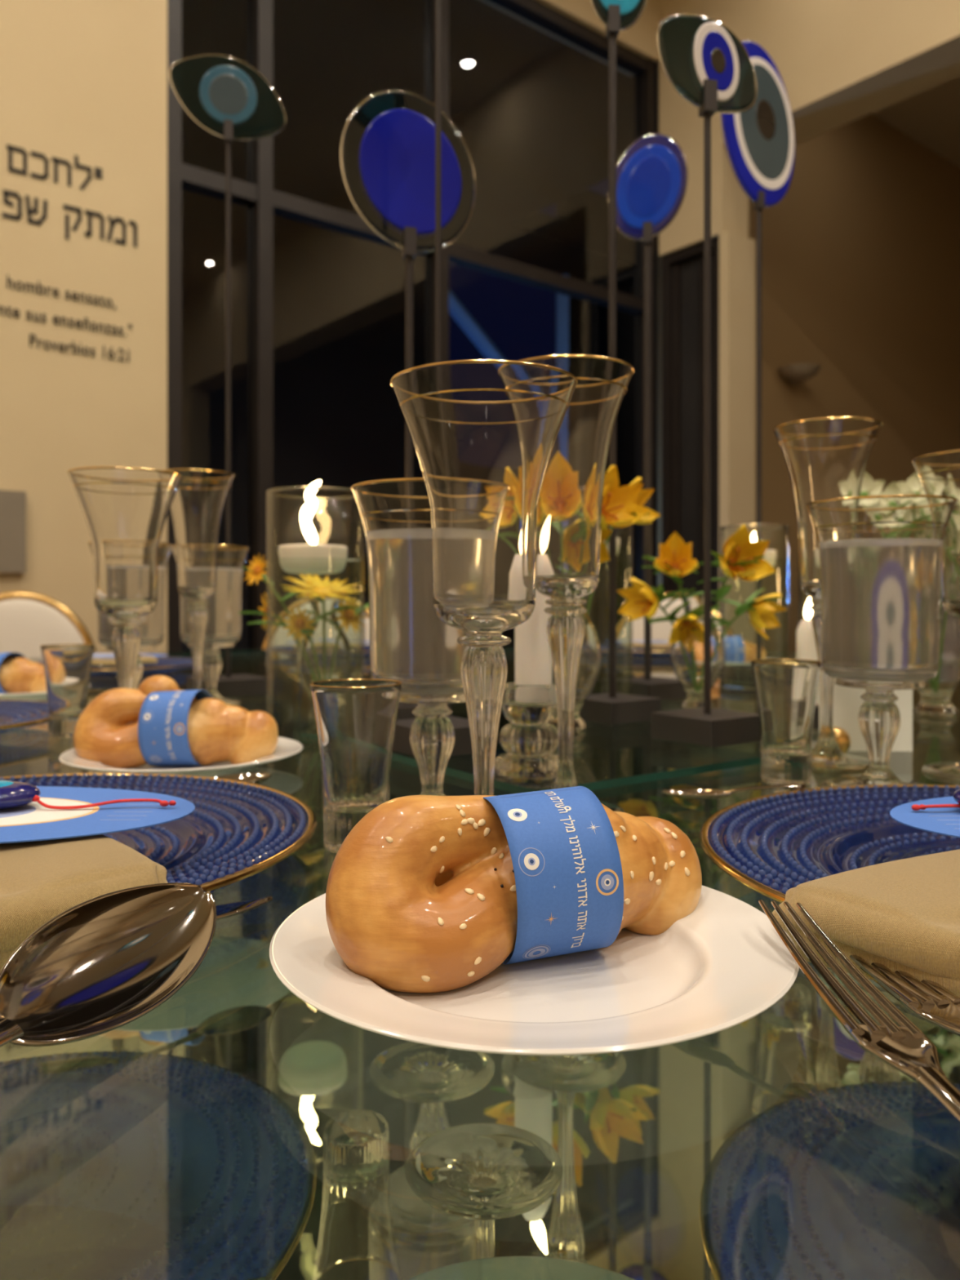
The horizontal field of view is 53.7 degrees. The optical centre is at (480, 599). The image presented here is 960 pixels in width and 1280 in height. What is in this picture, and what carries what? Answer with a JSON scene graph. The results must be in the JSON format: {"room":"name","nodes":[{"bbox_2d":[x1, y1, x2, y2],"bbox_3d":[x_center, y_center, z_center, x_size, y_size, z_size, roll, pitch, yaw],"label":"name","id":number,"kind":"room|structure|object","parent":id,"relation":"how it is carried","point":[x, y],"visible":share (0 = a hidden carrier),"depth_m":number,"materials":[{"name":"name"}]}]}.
{"room":"dining room","nodes":[
{"label":"dining room","id":0,"kind":"room"},
{"bbox_2d":[0,0,659,653],"bbox_3d":[-1.692,-1.172,3.013,6.602,4.170,0.206,0,0,-39],"label":"wall","id":1,"kind":"structure","parent":0,"point":[83,83],"depth_m":3.17,"materials":[{"name":"beige paint"}]},
{"bbox_2d":[0,489,26,573],"bbox_3d":[-1.552,-0.217,2.982,0.220,0.260,0.030,0,0,-39],"label":"wall panel","id":2,"kind":"object","parent":1,"relation":"attached to","point":[12,503],"visible":1,"depth_m":3.02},
{"bbox_2d":[167,0,657,652],"bbox_3d":[-0.122,-0.967,4.229,2.631,3.760,0.090,0,0,-39],"label":"window","id":3,"kind":"structure","parent":1,"relation":"in","point":[258,194],"depth_m":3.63,"materials":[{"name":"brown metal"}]},
{"bbox_2d":[657,60,959,652],"bbox_3d":[6.031,-1.172,4.585,6.982,4.170,7.402,0,0,-39],"label":"wall","id":4,"kind":"structure","parent":0,"point":[860,251],"depth_m":6.21,"materials":[{"name":"brown paint"}]},
{"bbox_2d":[777,363,821,385],"bbox_3d":[1.900,-1.342,5.657,0.250,0.070,0.285,0,0,0],"label":"wall sconce","id":5,"kind":"object","parent":4,"relation":"attached to","point":[797,373],"visible":0.99,"depth_m":5.57,"materials":[{"name":"paint"}]},
{"bbox_2d":[659,0,959,644],"bbox_3d":[3.251,-1.172,2.360,0.300,4.170,7.002,0,0,-39],"label":"wall","id":6,"kind":"structure","parent":0,"point":[838,63],"depth_m":4.60,"materials":[{"name":"beige paint"}]},
{"bbox_2d":[662,235,719,612],"bbox_3d":[1.129,-0.452,4.900,0.120,2.730,0.385,0,0,-39],"label":"door","id":7,"kind":"structure","parent":6,"relation":"in","point":[682,269],"depth_m":4.93,"materials":[{"name":"brown metal"}]},
{"bbox_2d":[871,75,959,167],"bbox_3d":[3.290,-3.307,2.392,13.604,0.100,7.402,0,0,-39],"label":"ceiling","id":8,"kind":"structure","parent":0,"point":[931,117],"depth_m":6.39,"materials":[{"name":"beige paint"}]},
{"bbox_3d":[3.290,0.963,2.392,15.247,0.100,14.279,0,0,0],"label":"floor","id":9,"kind":"structure","parent":0,"visible":0},
{"bbox_2d":[0,591,96,657],"bbox_3d":[-1.236,0.444,2.513,0.460,0.938,0.493,0,0,-23],"label":"chair","id":10,"kind":"object","parent":9,"relation":"on","point":[29,620],"visible":0.17,"depth_m":2.70,"materials":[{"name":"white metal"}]},
{"bbox_2d":[262,593,369,649],"bbox_3d":[-0.460,0.444,2.849,0.460,0.938,0.493,0,0,-9],"label":"chair","id":11,"kind":"object","parent":9,"relation":"on","point":[277,634],"visible":0.08,"depth_m":3.04,"materials":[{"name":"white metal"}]},
{"bbox_2d":[0,647,959,1279],"bbox_3d":[0.000,0.523,1.350,2.606,0.780,2.606,0,0,0],"label":"glass table","id":12,"kind":"object","parent":9,"relation":"on","point":[237,1127],"visible":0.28,"depth_m":0.37,"materials":[{"name":"green glass"}]},
{"bbox_2d":[0,699,50,733],"bbox_3d":[-0.575,0.123,0.930,0.319,0.019,0.319,0,0,-2],"label":"charger plate","id":13,"kind":"object","parent":12,"relation":"on","point":[14,713],"visible":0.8,"depth_m":1.00,"materials":[{"name":"blue glass"}]},
{"bbox_2d":[0,684,90,700],"bbox_3d":[-0.620,0.125,1.270,0.182,0.015,0.182,0,0,17],"label":"bread plate","id":14,"kind":"object","parent":12,"relation":"on","point":[35,695],"visible":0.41,"depth_m":1.21,"materials":[{"name":"white ceramic"}]},
{"bbox_2d":[0,655,46,693],"bbox_3d":[-0.643,0.099,1.280,0.156,0.059,0.060,0,0,5],"label":"roll","id":15,"kind":"object","parent":14,"relation":"on","point":[20,674],"visible":0.59,"depth_m":1.26,"materials":[{"name":"orange food"}]},
{"bbox_2d":[40,644,94,737],"bbox_3d":[-0.405,0.089,0.930,0.050,0.088,0.050,0,0,44],"label":"shot glass","id":16,"kind":"object","parent":12,"relation":"on","point":[67,667],"visible":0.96,"depth_m":0.91,"materials":[{"name":"clear glass"}]},
{"bbox_2d":[0,882,216,1047],"bbox_3d":[-0.133,0.120,0.249,0.043,0.032,0.242,0,0,13],"label":"spoon","id":17,"kind":"object","parent":12,"relation":"on","point":[104,962],"visible":1,"depth_m":0.31,"materials":[{"name":"metal"}]},
{"bbox_2d":[37,657,192,677],"bbox_3d":[-0.660,0.123,1.720,0.319,0.019,0.319,0,0,29],"label":"charger plate","id":18,"kind":"object","parent":12,"relation":"on","point":[164,665],"visible":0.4,"depth_m":1.67,"materials":[{"name":"blue glass"}]},
{"bbox_2d":[91,651,157,666],"bbox_3d":[-0.660,0.104,1.680,0.150,0.013,0.240,0,0,-23],"label":"napkin","id":19,"kind":"object","parent":18,"relation":"on","point":[144,659],"visible":0.3,"depth_m":1.59,"materials":[{"name":"beige fabric"}]},
{"bbox_2d":[66,466,182,688],"bbox_3d":[-0.306,0.012,0.820,0.094,0.242,0.094,0,0,4],"label":"goblet","id":20,"kind":"object","parent":12,"relation":"on","point":[126,509],"visible":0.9,"depth_m":0.80,"materials":[{"name":"clear glass"}]},
{"bbox_2d":[87,541,173,688],"bbox_3d":[-0.420,0.033,1.140,0.098,0.201,0.098,0,0,22],"label":"water goblet","id":21,"kind":"object","parent":12,"relation":"on","point":[151,632],"visible":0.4,"depth_m":1.12,"materials":[{"name":"clear glass"}]},
{"bbox_2d":[0,773,316,892],"bbox_3d":[-0.242,0.123,0.467,0.319,0.019,0.319,0,0,-10],"label":"charger plate","id":22,"kind":"object","parent":12,"relation":"on","point":[236,831],"visible":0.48,"depth_m":0.51,"materials":[{"name":"blue glass"}]},
{"bbox_2d":[0,834,167,969],"bbox_3d":[-0.222,0.114,0.329,0.209,0.031,0.096,0,0,-44],"label":"napkin","id":23,"kind":"object","parent":22,"relation":"on","point":[40,881],"visible":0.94,"depth_m":0.35,"materials":[{"name":"beige fabric"}]},
{"bbox_2d":[0,786,195,843],"bbox_3d":[-0.238,0.098,0.437,0.210,0.001,0.120,0,0,0],"label":"card","id":24,"kind":"object","parent":23,"relation":"on","point":[33,821],"visible":0.87,"depth_m":0.43,"materials":[{"name":"blue paper"}]},
{"bbox_2d":[0,779,176,809],"bbox_3d":[-0.192,0.091,0.443,0.098,0.013,0.028,0,0,0],"label":"bracelet","id":25,"kind":"object","parent":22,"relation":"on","point":[13,794],"visible":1,"depth_m":0.44,"materials":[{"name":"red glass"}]},
{"bbox_2d":[58,736,302,777],"bbox_3d":[-0.232,0.125,0.745,0.182,0.015,0.182,0,0,17],"label":"bread plate","id":26,"kind":"object","parent":12,"relation":"on","point":[286,748],"visible":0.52,"depth_m":0.71,"materials":[{"name":"white ceramic"}]},
{"bbox_2d":[73,675,278,768],"bbox_3d":[-0.239,0.095,0.749,0.156,0.068,0.060,0,0,-5],"label":"roll","id":27,"kind":"object","parent":26,"relation":"on","point":[105,732],"visible":0.84,"depth_m":0.73,"materials":[{"name":"orange food"}]},
{"bbox_2d":[137,689,212,765],"bbox_3d":[-0.236,0.100,0.743,0.042,0.058,0.058,0,0,7],"label":"band","id":28,"kind":"object","parent":27,"relation":"attached to","point":[162,723],"visible":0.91,"depth_m":0.72,"materials":[{"name":"blue paper"}]},
{"bbox_2d":[164,468,235,689],"bbox_3d":[-0.317,-0.004,1.060,0.084,0.274,0.084,0,0,-32],"label":"goblet","id":29,"kind":"object","parent":12,"relation":"on","point":[197,507],"visible":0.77,"depth_m":1.04,"materials":[{"name":"clear glass"}]},
{"bbox_2d":[172,544,250,704],"bbox_3d":[-0.345,0.033,1.215,0.098,0.201,0.098,0,0,-41],"label":"water goblet","id":30,"kind":"object","parent":12,"relation":"on","point":[224,624],"visible":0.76,"depth_m":1.19,"materials":[{"name":"clear glass"}]},
{"bbox_2d":[168,53,286,697],"bbox_3d":[-0.353,-0.315,1.330,0.149,0.896,0.090,0,0,-36],"label":"sculpture","id":31,"kind":"object","parent":12,"relation":"on","point":[225,95],"visible":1,"depth_m":1.33,"materials":[{"name":"black metal"}]},
{"bbox_2d":[211,772,271,784],"bbox_3d":[-0.209,0.125,0.625,0.153,0.014,0.033,0,0,-39],"label":"spoon","id":32,"kind":"object","parent":12,"relation":"on","point":[253,778],"visible":0.34,"depth_m":0.67,"materials":[{"name":"metal"}]},
{"bbox_2d":[216,896,272,919],"bbox_3d":[-0.163,0.128,0.343,0.192,0.006,0.016,0,0,-39],"label":"table knife","id":33,"kind":"object","parent":12,"relation":"on","point":[229,909],"visible":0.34,"depth_m":0.39,"materials":[{"name":"metal"}]},
{"bbox_2d":[266,486,363,713],"bbox_3d":[-0.160,0.014,0.925,0.095,0.238,0.095,0,0,0],"label":"vase","id":34,"kind":"object","parent":12,"relation":"on","point":[268,492],"visible":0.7,"depth_m":0.91,"materials":[{"name":"clear glass"}]},
{"bbox_2d":[278,480,347,573],"bbox_3d":[-0.163,-0.071,0.925,0.066,0.092,0.066,0,0,0],"label":"candle","id":35,"kind":"object","parent":34,"relation":"on","point":[295,566],"visible":0.99,"depth_m":0.90,"materials":[{"name":"white wax"}]},
{"bbox_2d":[263,644,369,657],"bbox_3d":[-0.350,0.123,2.250,0.319,0.019,0.319,0,0,-10],"label":"charger plate","id":36,"kind":"object","parent":12,"relation":"on","point":[286,650],"visible":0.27,"depth_m":2.18,"materials":[{"name":"blue glass"}]},
{"bbox_2d":[297,600,352,719],"bbox_3d":[-0.173,0.067,1.060,0.062,0.132,0.062,0,0,0],"label":"bud vase","id":37,"kind":"object","parent":12,"relation":"on","point":[327,655],"visible":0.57,"depth_m":1.04,"materials":[{"name":"clear glass"}]},
{"bbox_2d":[238,592,300,648],"bbox_3d":[-0.223,0.054,1.078,0.102,0.125,0.039,0,0,0],"label":"flower","id":38,"kind":"object","parent":37,"relation":"in","point":[282,624],"visible":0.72,"depth_m":1.07,"materials":[{"name":"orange plant"}]},
{"bbox_2d":[241,553,305,642],"bbox_3d":[-0.224,0.032,1.073,0.108,0.169,0.022,0,0,10],"label":"flower","id":39,"kind":"object","parent":37,"relation":"in","point":[256,571],"visible":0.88,"depth_m":1.08,"materials":[{"name":"orange plant"}]},
{"bbox_2d":[282,605,315,644],"bbox_3d":[-0.196,0.061,1.045,0.042,0.111,0.081,0,0,15],"label":"flower","id":40,"kind":"object","parent":37,"relation":"in","point":[300,624],"visible":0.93,"depth_m":1.04,"materials":[{"name":"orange plant"}]},
{"bbox_2d":[280,573,364,627],"bbox_3d":[-0.170,0.041,1.030,0.089,0.151,0.089,0,0,0],"label":"flower","id":41,"kind":"object","parent":37,"relation":"in","point":[314,588],"visible":0.98,"depth_m":1.03,"materials":[{"name":"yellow plant"}]},
{"bbox_2d":[305,594,368,633],"bbox_3d":[-0.154,0.055,1.066,0.082,0.122,0.029,0,0,-13],"label":"flower","id":42,"kind":"object","parent":37,"relation":"in","point":[351,615],"visible":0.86,"depth_m":1.07,"materials":[{"name":"orange plant"}]},
{"bbox_2d":[310,678,402,853],"bbox_3d":[-0.067,0.089,0.510,0.050,0.088,0.050,0,0,-41],"label":"shot glass","id":43,"kind":"object","parent":12,"relation":"on","point":[356,719],"visible":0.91,"depth_m":0.49,"materials":[{"name":"clear glass"}]},
{"bbox_2d":[351,477,466,795],"bbox_3d":[-0.029,0.033,0.575,0.098,0.201,0.098,0,0,8],"label":"water goblet","id":44,"kind":"object","parent":12,"relation":"on","point":[410,645],"visible":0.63,"depth_m":0.54,"materials":[{"name":"clear glass"}]},
{"bbox_2d":[390,359,577,795],"bbox_3d":[0.002,0.012,0.475,0.094,0.242,0.094,0,0,-31],"label":"goblet","id":45,"kind":"object","parent":12,"relation":"on","point":[483,433],"visible":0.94,"depth_m":0.45,"materials":[{"name":"clear glass"}]},
{"bbox_2d":[269,885,799,1055],"bbox_3d":[0.018,0.125,0.338,0.182,0.015,0.182,0,0,-17],"label":"bread plate","id":46,"kind":"object","parent":12,"relation":"on","point":[720,966],"visible":0.62,"depth_m":0.30,"materials":[{"name":"white ceramic"}]},
{"bbox_2d":[325,795,702,993],"bbox_3d":[0.017,0.099,0.354,0.156,0.059,0.060,0,0,-29],"label":"roll","id":47,"kind":"object","parent":46,"relation":"on","point":[421,894],"visible":0.85,"depth_m":0.32,"materials":[{"name":"orange food"}]},
{"bbox_2d":[483,786,623,964],"bbox_3d":[0.022,0.100,0.350,0.042,0.058,0.059,0,0,-17],"label":"band","id":48,"kind":"object","parent":47,"relation":"attached to","point":[562,844],"visible":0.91,"depth_m":0.33,"materials":[{"name":"blue paper"}]},
{"bbox_2d":[507,808,527,821],"bbox_3d":[0.013,0.076,0.333,0.007,0.003,0.006,0,0,0],"label":"print","id":49,"kind":"object","parent":48,"relation":"on","point":[513,815],"depth_m":0.33},
{"bbox_2d":[524,853,539,870],"bbox_3d":[0.018,0.089,0.321,0.005,0.005,0.003,0,0,0],"label":"print","id":50,"kind":"object","parent":48,"relation":"on","point":[531,860],"depth_m":0.32},
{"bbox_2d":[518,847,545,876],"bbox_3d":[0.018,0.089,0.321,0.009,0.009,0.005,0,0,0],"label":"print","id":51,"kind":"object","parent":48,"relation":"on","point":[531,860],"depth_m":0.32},
{"bbox_2d":[524,946,548,958],"bbox_3d":[0.020,0.122,0.328,0.008,0.006,0.006,0,0,0],"label":"print","id":52,"kind":"object","parent":48,"relation":"on","point":[531,952],"depth_m":0.33},
{"bbox_2d":[600,874,613,889],"bbox_3d":[0.044,0.097,0.326,0.005,0.005,0.002,0,0,0],"label":"print","id":53,"kind":"object","parent":48,"relation":"on","point":[606,880],"depth_m":0.33},
{"bbox_2d":[595,868,618,895],"bbox_3d":[0.044,0.097,0.326,0.008,0.009,0.003,0,0,0],"label":"print","id":54,"kind":"object","parent":48,"relation":"attached to","point":[606,879],"depth_m":0.33,"materials":[{"name":"multicoloured paper"}]},
{"bbox_2d":[293,710,813,793],"bbox_3d":[0.081,0.130,0.895,0.381,0.006,0.381,0,0,-36],"label":"glass tray","id":55,"kind":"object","parent":12,"relation":"on","point":[602,784],"depth_m":0.71,"materials":[{"name":"glass"}]},
{"bbox_2d":[340,90,475,719],"bbox_3d":[-0.070,-0.190,0.945,0.128,0.633,0.060,0,0,-36],"label":"sculpture","id":56,"kind":"object","parent":55,"relation":"on","point":[388,143],"visible":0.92,"depth_m":0.94,"materials":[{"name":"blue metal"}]},
{"bbox_2d":[392,0,472,756],"bbox_3d":[-0.039,-0.239,0.792,0.077,0.731,0.068,0,0,-36],"label":"sculpture","id":57,"kind":"object","parent":55,"relation":"on","point":[462,746],"visible":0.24,"depth_m":0.79,"materials":[{"name":"black metal"}]},
{"bbox_2d":[494,681,558,779],"bbox_3d":[0.036,0.094,0.690,0.051,0.066,0.051,0,0,0],"label":"candle holder","id":58,"kind":"object","parent":55,"relation":"on","point":[529,740],"visible":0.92,"depth_m":0.67,"materials":[{"name":"clear glass"}]},
{"bbox_2d":[515,588,551,685],"bbox_3d":[0.039,0.006,0.690,0.027,0.136,0.027,0,0,0],"label":"pillar candle","id":59,"kind":"object","parent":58,"relation":"on","point":[533,658],"visible":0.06,"depth_m":0.68,"materials":[{"name":"white wax"}]},
{"bbox_2d":[548,604,601,731],"bbox_3d":[0.084,0.053,0.930,0.069,0.148,0.069,0,0,0],"label":"bud vase","id":60,"kind":"object","parent":55,"relation":"on","point":[590,660],"visible":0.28,"depth_m":0.91,"materials":[{"name":"clear glass"}]},
{"bbox_2d":[600,527,612,562],"bbox_3d":[0.100,0.015,0.945,0.051,0.189,0.078,0,0,-5],"label":"flower","id":61,"kind":"object","parent":60,"relation":"in","point":[604,556],"visible":0.05,"depth_m":0.93,"materials":[{"name":"yellow plant"}]},
{"bbox_2d":[581,465,648,599],"bbox_3d":[0.115,-0.011,0.928,0.061,0.240,0.091,0,0,-41],"label":"flower","id":62,"kind":"object","parent":60,"relation":"in","point":[615,500],"visible":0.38,"depth_m":0.93,"materials":[{"name":"yellow plant"}]},
{"bbox_2d":[586,476,660,615],"bbox_3d":[0.132,-0.007,0.950,0.105,0.233,0.052,0,0,0],"label":"flower","id":63,"kind":"object","parent":60,"relation":"in","point":[643,495],"visible":0.29,"depth_m":0.97,"materials":[{"name":"yellow plant"}]},
{"bbox_2d":[578,0,661,725],"bbox_3d":[0.140,-0.284,1.000,0.072,0.822,0.072,0,0,-36],"label":"sculpture","id":64,"kind":"object","parent":55,"relation":"on","point":[612,708],"visible":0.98,"depth_m":1.00,"materials":[{"name":"black metal"}]},
{"bbox_2d":[650,13,759,747],"bbox_3d":[0.206,-0.201,0.858,0.089,0.655,0.072,0,0,-36],"label":"sculpture","id":65,"kind":"object","parent":55,"relation":"on","point":[704,60],"visible":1,"depth_m":0.85,"materials":[{"name":"black metal"}]},
{"bbox_2d":[517,354,634,812],"bbox_3d":[0.053,-0.004,0.585,0.084,0.274,0.084,0,0,31],"label":"goblet","id":66,"kind":"object","parent":12,"relation":"on","point":[568,527],"visible":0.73,"depth_m":0.57,"materials":[{"name":"clear glass"}]},
{"bbox_2d":[600,644,671,657],"bbox_3d":[0.400,0.123,2.270,0.319,0.019,0.319,0,0,7],"label":"charger plate","id":67,"kind":"object","parent":12,"relation":"on","point":[621,651],"visible":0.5,"depth_m":2.17,"materials":[{"name":"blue glass"}]},
{"bbox_2d":[616,639,671,648],"bbox_3d":[0.400,0.104,2.240,0.150,0.013,0.240,0,0,0],"label":"napkin","id":68,"kind":"object","parent":67,"relation":"on","point":[628,644],"visible":0.44,"depth_m":2.13,"materials":[{"name":"beige fabric"}]},
{"bbox_2d":[600,133,688,701],"bbox_3d":[0.229,-0.251,1.290,0.090,0.766,0.090,0,0,-36],"label":"sculpture","id":69,"kind":"object","parent":12,"relation":"on","point":[652,172],"visible":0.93,"depth_m":1.28,"materials":[{"name":"blue glass"}]},
{"bbox_2d":[670,595,724,708],"bbox_3d":[0.267,0.064,1.160,0.065,0.139,0.065,0,0,0],"label":"bud vase","id":70,"kind":"object","parent":12,"relation":"on","point":[686,655],"visible":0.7,"depth_m":1.14,"materials":[{"name":"clear glass"}]},
{"bbox_2d":[617,577,695,626],"bbox_3d":[0.218,0.044,1.160,0.101,0.144,0.084,0,0,0],"label":"flower","id":71,"kind":"object","parent":70,"relation":"in","point":[643,601],"visible":0.96,"depth_m":1.16,"materials":[{"name":"yellow plant"}]},
{"bbox_2d":[641,531,716,614],"bbox_3d":[0.245,0.017,1.157,0.094,0.199,0.090,0,0,0],"label":"flower","id":72,"kind":"object","parent":70,"relation":"in","point":[675,561],"visible":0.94,"depth_m":1.15,"materials":[{"name":"yellow plant"}]},
{"bbox_2d":[648,604,728,644],"bbox_3d":[0.253,0.060,1.134,0.088,0.112,0.050,0,0,-13],"label":"flower","id":73,"kind":"object","parent":70,"relation":"in","point":[693,615],"visible":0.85,"depth_m":1.14,"materials":[{"name":"yellow plant"}]},
{"bbox_2d":[697,524,775,622],"bbox_3d":[0.296,0.013,1.142,0.066,0.206,0.108,0,0,-27],"label":"flower","id":74,"kind":"object","parent":70,"relation":"in","point":[742,558],"visible":0.96,"depth_m":1.13,"materials":[{"name":"yellow plant"}]},
{"bbox_2d":[711,587,786,639],"bbox_3d":[0.319,0.051,1.160,0.113,0.132,0.074,0,0,0],"label":"flower","id":75,"kind":"object","parent":70,"relation":"in","point":[761,615],"visible":0.95,"depth_m":1.16,"materials":[{"name":"yellow plant"}]},
{"bbox_2d":[661,783,806,799],"bbox_3d":[0.160,0.120,0.598,0.101,0.019,0.020,0,0,39],"label":"spoon","id":76,"kind":"object","parent":12,"relation":"on","point":[694,794],"visible":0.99,"depth_m":0.60,"materials":[{"name":"metal"}]},
{"bbox_2d":[661,789,734,799],"bbox_3d":[0.141,0.127,0.613,0.052,0.006,0.021,-8,-5,39],"label":"bowl","id":77,"kind":"object","parent":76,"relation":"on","point":[694,794],"depth_m":0.61,"materials":[{"name":"metal"}]},
{"bbox_2d":[724,657,769,665],"bbox_3d":[0.500,0.125,1.860,0.182,0.015,0.182,0,0,17],"label":"bread plate","id":78,"kind":"object","parent":12,"relation":"on","point":[725,663],"visible":0.06,"depth_m":1.78,"materials":[{"name":"white ceramic"}]},
{"bbox_2d":[742,639,765,662],"bbox_3d":[0.489,0.099,1.867,0.156,0.059,0.060,0,0,-12],"label":"roll","id":79,"kind":"object","parent":78,"relation":"on","point":[750,649],"visible":0.23,"depth_m":1.86,"materials":[{"name":"orange food"}]},
{"bbox_2d":[722,635,744,662],"bbox_3d":[0.493,0.100,1.862,0.042,0.058,0.058,0,0,0],"label":"band","id":80,"kind":"object","parent":79,"relation":"attached to","point":[734,646],"visible":0.7,"depth_m":1.84,"materials":[{"name":"blue paper"}]},
{"bbox_2d":[720,524,789,695],"bbox_3d":[0.394,0.014,1.360,0.095,0.238,0.095,0,0,0],"label":"vase","id":81,"kind":"object","parent":12,"relation":"on","point":[740,689],"visible":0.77,"depth_m":1.35,"materials":[{"name":"clear glass"}]},
{"bbox_2d":[719,40,795,683],"bbox_3d":[0.454,-0.389,1.548,0.133,1.043,0.090,0,0,-36],"label":"sculpture","id":82,"kind":"object","parent":12,"relation":"on","point":[759,143],"visible":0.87,"depth_m":1.55,"materials":[{"name":"glass"}]},
{"bbox_2d":[750,658,822,785],"bbox_3d":[0.223,0.089,0.690,0.050,0.088,0.050,0,0,-24],"label":"shot glass","id":83,"kind":"object","parent":12,"relation":"on","point":[786,689],"visible":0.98,"depth_m":0.67,"materials":[{"name":"clear glass"}]},
{"bbox_2d":[795,597,818,704],"bbox_3d":[0.415,0.065,1.200,0.027,0.136,0.027,0,0,33],"label":"pillar candle","id":84,"kind":"object","parent":12,"relation":"on","point":[806,649],"visible":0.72,"depth_m":1.19,"materials":[{"name":"white wax"}]},
{"bbox_2d":[773,416,882,770],"bbox_3d":[0.282,-0.004,0.770,0.084,0.274,0.084,0,0,28],"label":"goblet","id":85,"kind":"object","parent":12,"relation":"on","point":[826,458],"visible":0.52,"depth_m":0.75,"materials":[{"name":"clear glass"}]},
{"bbox_2d":[699,784,959,903],"bbox_3d":[0.263,0.123,0.428,0.319,0.019,0.319,0,0,-21],"label":"charger plate","id":86,"kind":"object","parent":12,"relation":"on","point":[772,844],"visible":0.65,"depth_m":0.49,"materials":[{"name":"blue glass"}]},
{"bbox_2d":[772,848,959,997],"bbox_3d":[0.222,0.116,0.301,0.117,0.028,0.228,0,0,-39],"label":"napkin","id":87,"kind":"object","parent":86,"relation":"on","point":[904,914],"visible":0.94,"depth_m":0.33,"materials":[{"name":"beige fabric"}]},
{"bbox_2d":[889,796,959,837],"bbox_3d":[0.292,0.099,0.425,0.210,0.001,0.120,0,0,0],"label":"card","id":88,"kind":"object","parent":86,"relation":"on","point":[940,820],"visible":1,"depth_m":0.43,"materials":[{"name":"blue paper"}]},
{"bbox_2d":[911,788,959,810],"bbox_3d":[0.231,0.092,0.440,0.059,0.013,0.028,0,0,0],"label":"bracelet","id":89,"kind":"object","parent":88,"relation":"on","point":[957,794],"visible":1,"depth_m":0.44,"materials":[{"name":"red fabric"}]},
{"bbox_2d":[832,726,850,754],"bbox_3d":[0.302,0.120,0.805,0.025,0.025,0.025,0,0,0],"label":"card holder","id":90,"kind":"object","parent":12,"relation":"on","point":[842,738],"visible":0.3,"depth_m":0.80,"materials":[{"name":"gold metal"}]},
{"bbox_2d":[758,899,959,1121],"bbox_3d":[0.115,0.126,0.224,0.022,0.038,0.230,0,0,-4],"label":"fork","id":91,"kind":"object","parent":12,"relation":"on","point":[904,1047],"visible":1,"depth_m":0.27,"materials":[{"name":"metal"}]},
{"bbox_2d":[818,677,912,751],"bbox_3d":[0.338,0.095,0.830,0.080,0.076,0.001,0,0,3],"label":"place card","id":92,"kind":"object","parent":12,"relation":"on","point":[847,702],"visible":0.36,"depth_m":0.83,"materials":[{"name":"beige paper"}]},
{"bbox_2d":[805,494,957,786],"bbox_3d":[0.278,0.033,0.660,0.098,0.201,0.098,0,0,-10],"label":"water goblet","id":93,"kind":"object","parent":12,"relation":"on","point":[881,556],"visible":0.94,"depth_m":0.63,"materials":[{"name":"clear glass"}]},
{"bbox_2d":[849,955,959,1035],"bbox_3d":[0.146,0.129,0.257,0.019,0.024,0.233,0,0,-8],"label":"fork","id":94,"kind":"object","parent":12,"relation":"on","point":[929,1001],"visible":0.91,"depth_m":0.30,"materials":[{"name":"metal"}]},
{"bbox_2d":[911,449,959,780],"bbox_3d":[0.380,0.012,0.720,0.094,0.242,0.094,0,0,-25],"label":"goblet","id":95,"kind":"object","parent":12,"relation":"on","point":[938,473],"visible":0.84,"depth_m":0.71,"materials":[{"name":"clear glass"}]},
{"bbox_2d":[912,574,959,715],"bbox_3d":[0.529,0.047,1.100,0.081,0.172,0.081,0,0,0],"label":"bud vase","id":96,"kind":"object","parent":12,"relation":"on","point":[935,696],"visible":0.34,"depth_m":1.07,"materials":[{"name":"clear glass"}]},
{"bbox_2d":[859,471,885,496],"bbox_3d":[0.470,-0.016,1.083,0.125,0.259,0.041,0,0,-26],"label":"flower","id":97,"kind":"object","parent":96,"relation":"in","point":[869,486],"visible":0.33,"depth_m":1.07,"materials":[{"name":"white plant"}]},
{"bbox_2d":[878,481,916,495],"bbox_3d":[0.486,-0.012,1.078,0.090,0.250,0.048,0,0,0],"label":"flower","id":98,"kind":"object","parent":96,"relation":"in","point":[891,489],"visible":0.12,"depth_m":1.09,"materials":[{"name":"white plant"}]},
{"bbox_2d":[893,471,925,494],"bbox_3d":[0.507,-0.017,1.094,0.074,0.261,0.053,0,0,28],"label":"flower","id":99,"kind":"object","parent":96,"relation":"in","point":[913,484],"visible":0.23,"depth_m":1.10,"materials":[{"name":"white plant"}]},
{"bbox_2d":[616,591,733,640],"bbox_3d":[0.590,0.444,2.849,0.460,0.938,0.493,0,0,9],"label":"chair","id":100,"kind":"object","parent":9,"relation":"on","point":[662,629],"visible":0.02,"depth_m":3.04,"materials":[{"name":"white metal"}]},
{"bbox_3d":[-0.038,0.963,7.031,12.965,0.100,11.499,0,0,0],"label":"floor","id":101,"kind":"structure","parent":0,"visible":0},
{"bbox_2d":[555,274,568,355],"bbox_3d":[0.560,-0.642,6.440,0.080,3.110,0.080,0,0,0],"label":"post","id":102,"kind":"object","parent":101,"relation":"on","point":[562,300],"visible":0.07,"depth_m":6.40,"materials":[{"name":"blue metal"}]},
{"bbox_2d":[448,288,506,359],"bbox_3d":[0.150,-1.617,6.550,1.115,0.869,0.100,0,0,-41],"label":"rail","id":103,"kind":"object","parent":102,"relation":"attached to","point":[456,309],"visible":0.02,"depth_m":6.34,"materials":[{"name":"blue metal"}]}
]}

